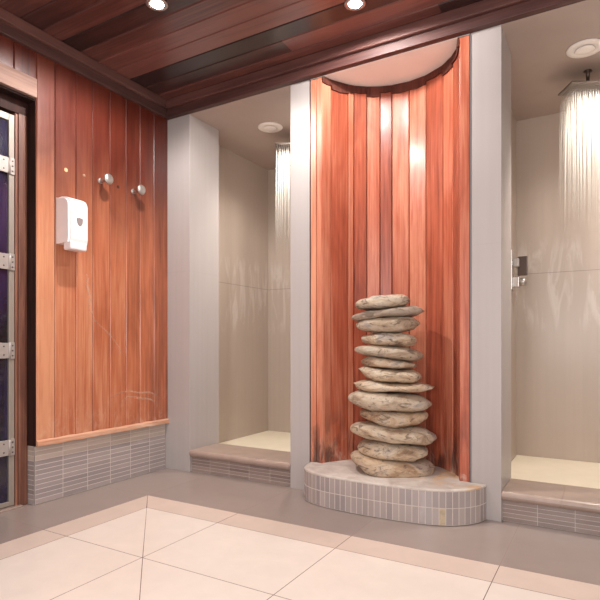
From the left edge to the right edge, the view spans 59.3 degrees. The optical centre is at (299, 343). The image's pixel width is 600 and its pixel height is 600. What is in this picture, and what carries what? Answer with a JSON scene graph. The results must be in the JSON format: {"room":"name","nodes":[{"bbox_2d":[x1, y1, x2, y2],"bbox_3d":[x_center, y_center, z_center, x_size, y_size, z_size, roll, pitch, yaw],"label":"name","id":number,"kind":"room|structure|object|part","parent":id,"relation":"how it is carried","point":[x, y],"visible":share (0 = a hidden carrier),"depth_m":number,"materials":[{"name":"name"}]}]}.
{"room":"spa shower room","nodes":[
{"label":"spa shower room","id":0,"kind":"room"},
{"bbox_2d":[0,34,166,504],"bbox_3d":[-2.022,-0.393,1.794,0.141,2.485,4.280,0,0,30],"label":"wall","id":1,"kind":"structure","parent":0,"point":[101,311],"depth_m":3.09,"materials":[{"name":"brown wood"}]},
{"bbox_2d":[0,110,14,508],"bbox_3d":[-1.710,-0.176,2.379,0.048,2.028,0.855,0,0,30],"label":"door","id":2,"kind":"structure","parent":1,"relation":"in","point":[7,161],"depth_m":2.72,"materials":[{"name":"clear glass"}]},
{"bbox_3d":[-1.716,-0.165,2.390,0.020,1.970,0.778,0,0,30],"label":"glass pane","id":3,"kind":"part","parent":2,"relation":"part of","materials":[{"name":"glass"}]},
{"bbox_2d":[0,505,22,512],"bbox_3d":[-1.732,0.847,2.377,0.120,0.009,0.940,0,0,30],"label":"trim","id":4,"kind":"structure","parent":1,"relation":"attached to","point":[12,507],"depth_m":2.71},
{"bbox_2d":[0,84,35,445],"bbox_3d":[-1.690,-0.217,2.376,0.135,2.135,1.020,0,0,30],"label":"trim","id":5,"kind":"structure","parent":1,"relation":"attached to","point":[11,101],"depth_m":2.78,"materials":[{"name":"brown wood"}]},
{"bbox_2d":[0,62,36,98],"bbox_3d":[-1.655,-1.335,2.296,0.034,0.099,1.076,0,0,30],"label":"trim","id":6,"kind":"structure","parent":1,"relation":"attached to","point":[16,80],"depth_m":2.66,"materials":[{"name":"brown wood"}]},
{"bbox_2d":[11,113,26,504],"bbox_3d":[-1.720,-0.180,2.391,0.068,2.060,0.976,0,0,30],"label":"trim","id":7,"kind":"structure","parent":1,"relation":"attached to","point":[20,121],"depth_m":2.76,"materials":[{"name":"brown wood"}]},
{"bbox_2d":[56,197,87,251],"bbox_3d":[-1.245,-0.653,2.887,0.112,0.290,0.124,0,0,30],"label":"soap dispenser","id":8,"kind":"object","parent":1,"relation":"attached to","point":[71,214],"visible":1,"depth_m":2.85,"materials":[{"name":"white plastic"}]},
{"bbox_3d":[-1.226,-0.530,2.876,0.067,0.044,0.104,0,0,30],"label":"push lever","id":9,"kind":"part","parent":8,"relation":"part of","materials":[{"name":"white plastic"}]},
{"bbox_2d":[0,7,165,117],"bbox_3d":[-1.966,-1.581,1.729,0.065,0.108,4.224,0,0,30],"label":"trim","id":10,"kind":"structure","parent":1,"relation":"attached to","point":[12,27],"depth_m":2.94,"materials":[{"name":"brown wood"}]},
{"bbox_2d":[27,424,164,504],"bbox_3d":[-1.992,0.694,1.809,0.060,0.306,4.175,0,0,30],"label":"baseboard","id":11,"kind":"structure","parent":1,"relation":"attached to","point":[67,468],"depth_m":3.08,"materials":[{"name":"tile"}]},
{"bbox_2d":[36,418,168,446],"bbox_3d":[-1.148,0.522,3.183,0.043,0.036,0.960,0,0,30],"label":"trim","id":12,"kind":"structure","parent":1,"relation":"attached to","point":[66,438],"depth_m":3.09,"materials":[{"name":"brown wood"}]},
{"bbox_2d":[98,174,112,183],"bbox_3d":[-1.144,-0.962,3.089,0.084,0.062,0.062,0,0,30],"label":"hook","id":13,"kind":"object","parent":1,"relation":"attached to","point":[108,178],"visible":1,"depth_m":3.07,"materials":[{"name":"metal"}]},
{"bbox_3d":[-1.117,-0.962,3.074,0.023,0.062,0.062,0,0,30],"label":"knob","id":14,"kind":"part","parent":13,"relation":"part of","materials":[{"name":"metal"}]},
{"bbox_2d":[131,185,145,194],"bbox_3d":[-1.018,-0.963,3.307,0.084,0.062,0.062,0,0,30],"label":"hook","id":15,"kind":"object","parent":1,"relation":"attached to","point":[141,190],"visible":1,"depth_m":3.29,"materials":[{"name":"metal"}]},
{"bbox_3d":[-0.991,-0.963,3.291,0.023,0.062,0.062,0,0,30],"label":"knob","id":16,"kind":"part","parent":15,"relation":"part of","materials":[{"name":"metal"}]},
{"bbox_2d":[165,0,584,119],"bbox_3d":[1.022,-1.581,2.465,4.500,0.108,0.090,0,0,30],"label":"trim","id":17,"kind":"structure","parent":1,"relation":"attached to","point":[484,14],"depth_m":2.81,"materials":[{"name":"brown wood"}]},
{"bbox_2d":[165,114,218,471],"bbox_3d":[-0.766,-0.339,3.693,0.255,2.377,0.305,0,0,30],"label":"wall","id":18,"kind":"structure","parent":0,"point":[192,144],"depth_m":3.57,"materials":[{"name":"grey paint"}]},
{"bbox_2d":[190,85,289,169],"bbox_3d":[-0.129,-1.555,3.874,1.115,0.060,1.253,0,0,30],"label":"ceiling","id":19,"kind":"structure","parent":0,"point":[237,122],"depth_m":3.65,"materials":[{"name":"paint"}]},
{"bbox_2d":[258,122,282,132],"bbox_3d":[-0.208,-1.517,3.702,0.176,0.016,0.176,0,0,30],"label":"ceiling vent","id":20,"kind":"object","parent":19,"relation":"in","point":[269,127],"visible":1,"depth_m":3.68,"materials":[{"name":"white plastic"}]},
{"bbox_2d":[275,143,289,151],"bbox_3d":[-0.047,-1.471,3.822,0.260,0.107,0.160,0,0,0],"label":"shower","id":21,"kind":"object","parent":19,"relation":"attached to","point":[280,147],"visible":0.4,"depth_m":3.81,"materials":[{"name":"silver metal"}]},
{"bbox_2d":[0,0,481,99],"bbox_3d":[-0.097,-1.660,0.680,4.650,0.050,4.280,0,0,30],"label":"ceiling","id":22,"kind":"structure","parent":0,"point":[188,46],"depth_m":2.75,"materials":[{"name":"brown wood"}]},
{"bbox_2d":[146,0,167,10],"bbox_3d":[-0.686,-1.629,2.529,0.104,0.010,0.104,0,0,30],"label":"recessed light","id":23,"kind":"object","parent":22,"relation":"in","point":[156,5],"visible":1,"depth_m":2.53,"materials":[{"name":"metal"}]},
{"bbox_2d":[344,0,365,10],"bbox_3d":[0.264,-1.629,2.526,0.104,0.010,0.104,0,0,30],"label":"recessed light","id":24,"kind":"object","parent":22,"relation":"in","point":[353,5],"visible":1,"depth_m":2.53,"materials":[{"name":"metal"}]},
{"bbox_2d":[0,468,599,599],"bbox_3d":[-0.092,0.890,0.689,4.650,0.080,4.300,0,0,30],"label":"floor","id":25,"kind":"structure","parent":0,"point":[162,534],"depth_m":2.15,"materials":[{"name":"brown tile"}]},
{"bbox_2d":[189,443,289,486],"bbox_3d":[-0.326,0.776,3.420,0.778,0.146,0.288,0,0,30],"label":"step","id":26,"kind":"structure","parent":25,"relation":"on","point":[269,466],"depth_m":3.34,"materials":[{"name":"tile"}]},
{"bbox_2d":[304,459,485,525],"bbox_3d":[0.494,0.763,2.822,0.978,0.168,0.550,0,0,30],"label":"podium","id":27,"kind":"object","parent":25,"relation":"on","point":[439,498],"visible":0.99,"depth_m":2.57,"materials":[{"name":"tile"}]},
{"bbox_2d":[350,450,434,477],"bbox_3d":[0.500,0.630,2.840,0.447,0.098,0.344,0,0,-2],"label":"stone","id":28,"kind":"object","parent":27,"relation":"on","point":[422,467],"visible":0.84,"depth_m":2.70,"materials":[{"name":"beige stone"}]},
{"bbox_2d":[357,439,427,461],"bbox_3d":[0.499,0.562,2.843,0.379,0.101,0.318,0,0,2],"label":"stone","id":29,"kind":"object","parent":28,"relation":"on","point":[381,450],"visible":0.8,"depth_m":2.71,"materials":[{"name":"beige stone"}]},
{"bbox_2d":[350,421,436,444],"bbox_3d":[0.501,0.476,2.840,0.461,0.110,0.336,0,0,1],"label":"stone","id":30,"kind":"object","parent":29,"relation":"on","point":[414,434],"visible":0.88,"depth_m":2.70,"materials":[{"name":"beige stone"}]},
{"bbox_2d":[360,409,427,427],"bbox_3d":[0.503,0.391,2.840,0.360,0.092,0.306,0,0,-2],"label":"stone","id":31,"kind":"object","parent":30,"relation":"on","point":[393,419],"visible":0.77,"depth_m":2.71,"materials":[{"name":"beige stone"}]},
{"bbox_2d":[348,390,431,411],"bbox_3d":[0.483,0.298,2.837,0.448,0.117,0.348,0,0,2],"label":"stone","id":32,"kind":"object","parent":31,"relation":"on","point":[373,401],"visible":0.92,"depth_m":2.70,"materials":[{"name":"beige stone"}]},
{"bbox_2d":[354,379,433,392],"bbox_3d":[0.503,0.223,2.839,0.434,0.064,0.317,0,0,2],"label":"stone","id":33,"kind":"object","parent":32,"relation":"on","point":[368,385],"visible":0.93,"depth_m":2.71,"materials":[{"name":"beige stone"}]},
{"bbox_2d":[359,366,421,382],"bbox_3d":[0.482,0.163,2.840,0.333,0.086,0.300,0,0,2],"label":"stone","id":34,"kind":"object","parent":33,"relation":"on","point":[375,374],"visible":0.98,"depth_m":2.71,"materials":[{"name":"beige stone"}]},
{"bbox_2d":[361,356,416,368],"bbox_3d":[0.477,0.099,2.838,0.296,0.069,0.284,0,0,1],"label":"stone","id":35,"kind":"object","parent":34,"relation":"on","point":[371,361],"visible":0.96,"depth_m":2.72,"materials":[{"name":"beige stone"}]},
{"bbox_2d":[354,345,423,361],"bbox_3d":[0.477,0.050,2.839,0.367,0.088,0.302,0,0,-1],"label":"stone","id":36,"kind":"object","parent":35,"relation":"on","point":[392,352],"visible":0.98,"depth_m":2.72,"materials":[{"name":"beige stone"}]},
{"bbox_2d":[361,332,416,346],"bbox_3d":[0.476,-0.025,2.841,0.291,0.083,0.282,0,0,-3],"label":"stone","id":37,"kind":"object","parent":36,"relation":"on","point":[399,339],"visible":0.97,"depth_m":2.73,"materials":[{"name":"beige stone"}]},
{"bbox_2d":[356,316,419,333],"bbox_3d":[0.471,-0.105,2.840,0.342,0.097,0.301,0,0,3],"label":"stone","id":38,"kind":"object","parent":37,"relation":"on","point":[391,323],"visible":0.94,"depth_m":2.72,"materials":[{"name":"beige stone"}]},
{"bbox_2d":[352,306,424,320],"bbox_3d":[0.473,-0.165,2.839,0.390,0.083,0.305,0,0,3],"label":"stone","id":39,"kind":"object","parent":38,"relation":"on","point":[411,311],"visible":0.9,"depth_m":2.72,"materials":[{"name":"beige stone"}]},
{"bbox_2d":[355,294,409,310],"bbox_3d":[0.445,-0.225,2.843,0.294,0.084,0.283,0,0,-1],"label":"stone","id":40,"kind":"object","parent":39,"relation":"on","point":[377,302],"visible":0.97,"depth_m":2.72,"materials":[{"name":"beige stone"}]},
{"bbox_2d":[501,478,599,535],"bbox_3d":[1.367,0.776,2.440,0.776,0.146,0.288,0,0,30],"label":"step","id":41,"kind":"structure","parent":25,"relation":"on","point":[542,504],"depth_m":2.45,"materials":[{"name":"tile"}]},
{"bbox_2d":[290,80,309,489],"bbox_3d":[0.076,-0.339,3.206,0.130,2.377,0.305,0,0,30],"label":"wall","id":42,"kind":"structure","parent":0,"point":[299,92],"depth_m":3.08,"materials":[{"name":"grey paint"}]},
{"bbox_2d":[310,80,310,461],"bbox_3d":[0.062,-0.422,3.048,0.003,2.205,0.022,0,0,30],"label":"trim","id":43,"kind":"structure","parent":42,"relation":"attached to","point":[310,80],"depth_m":3.04,"materials":[{"name":"grey"}]},
{"bbox_2d":[310,34,469,86],"bbox_3d":[0.541,-1.555,2.981,0.898,0.060,0.378,0,0,30],"label":"ceiling","id":44,"kind":"structure","parent":0,"point":[407,66],"depth_m":2.92,"materials":[{"name":"paint"}]},
{"bbox_2d":[311,35,469,481],"bbox_3d":[0.527,-0.338,2.954,0.924,2.375,0.322,0,0,30],"label":"wood paneling","id":45,"kind":"structure","parent":0,"point":[390,173],"depth_m":3.03,"materials":[{"name":"brown wood"}]},
{"bbox_2d":[219,105,599,462],"bbox_3d":[0.798,-0.328,3.525,3.130,2.455,0.990,0,0,30],"label":"wall","id":46,"kind":"structure","parent":0,"point":[555,158],"depth_m":3.56,"materials":[{"name":"tile"}]},
{"bbox_2d":[220,430,289,451],"bbox_3d":[-0.067,0.801,3.972,1.023,0.097,0.919,0,0,30],"label":"shower tray","id":47,"kind":"object","parent":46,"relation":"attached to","point":[272,440],"visible":0.12,"depth_m":4.10,"materials":[{"name":"beige ceramic"}]},
{"bbox_2d":[322,37,458,97],"bbox_3d":[0.535,-1.492,2.941,0.770,0.061,0.313,0,0,30],"label":"trim","id":48,"kind":"structure","parent":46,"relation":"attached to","point":[339,87],"depth_m":3.06,"materials":[{"name":"brown wood"}]},
{"bbox_2d":[511,249,527,290],"bbox_3d":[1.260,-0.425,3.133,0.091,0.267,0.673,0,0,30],"label":"shower valve","id":49,"kind":"object","parent":46,"relation":"attached to","point":[521,262],"visible":0.98,"depth_m":3.08,"materials":[{"name":"silver metal"}]},
{"bbox_3d":[1.383,-0.480,3.429,0.008,0.260,0.100,0,0,30],"label":"plate","id":50,"kind":"part","parent":49,"relation":"part of","materials":[{"name":"silver metal"}]},
{"bbox_3d":[1.403,-0.525,3.415,0.034,0.056,0.058,0,0,30],"label":"handle","id":51,"kind":"part","parent":49,"relation":"part of","materials":[{"name":"metal"}]},
{"bbox_3d":[1.442,-0.505,3.414,0.058,0.124,0.026,0,0,30],"label":"lever","id":52,"kind":"part","parent":49,"relation":"part of","materials":[{"name":"grey metal"}]},
{"bbox_3d":[1.438,-0.400,3.396,0.043,0.052,0.052,0,0,30],"label":"knob","id":53,"kind":"part","parent":49,"relation":"part of","materials":[{"name":"metal"}]},
{"bbox_2d":[511,455,599,488],"bbox_3d":[1.669,0.801,2.968,0.963,0.097,0.919,0,0,30],"label":"shower tray","id":54,"kind":"object","parent":46,"relation":"attached to","point":[539,469],"visible":0.47,"depth_m":3.13,"materials":[{"name":"beige ceramic"}]},
{"bbox_2d":[471,25,510,521],"bbox_3d":[0.978,-0.339,2.684,0.140,2.377,0.305,0,0,30],"label":"wall","id":55,"kind":"structure","parent":0,"point":[490,51],"depth_m":2.56,"materials":[{"name":"grey paint"}]},
{"bbox_2d":[470,33,470,481],"bbox_3d":[0.842,-0.422,2.596,0.007,2.205,0.022,0,0,30],"label":"trim","id":56,"kind":"structure","parent":55,"relation":"attached to","point":[470,33],"depth_m":2.59,"materials":[{"name":"grey"}]},
{"bbox_2d":[501,0,599,120],"bbox_3d":[1.606,-1.555,2.870,1.055,0.060,1.253,0,0,30],"label":"ceiling","id":57,"kind":"structure","parent":0,"point":[541,68],"depth_m":2.83,"materials":[{"name":"paint"}]},
{"bbox_2d":[558,69,599,95],"bbox_3d":[1.606,-1.471,2.941,0.260,0.107,0.160,0,0,0],"label":"shower","id":58,"kind":"object","parent":57,"relation":"attached to","point":[574,88],"visible":1,"depth_m":2.94,"materials":[{"name":"silver metal"}]},
{"bbox_3d":[1.606,-1.426,2.941,0.260,0.012,0.160,0,0,0],"label":"plate","id":59,"kind":"part","parent":58,"relation":"part of","materials":[{"name":"silver metal"}]},
{"bbox_3d":[1.606,-1.478,2.941,0.043,0.093,0.044,0,0,0],"label":"arm","id":60,"kind":"part","parent":58,"relation":"part of","materials":[{"name":"grey metal"}]},
{"bbox_2d":[566,38,599,57],"bbox_3d":[1.468,-1.517,2.715,0.176,0.016,0.176,0,0,30],"label":"ceiling vent","id":61,"kind":"object","parent":57,"relation":"in","point":[587,47],"visible":1,"depth_m":2.70,"materials":[{"name":"white plastic"}]}
]}

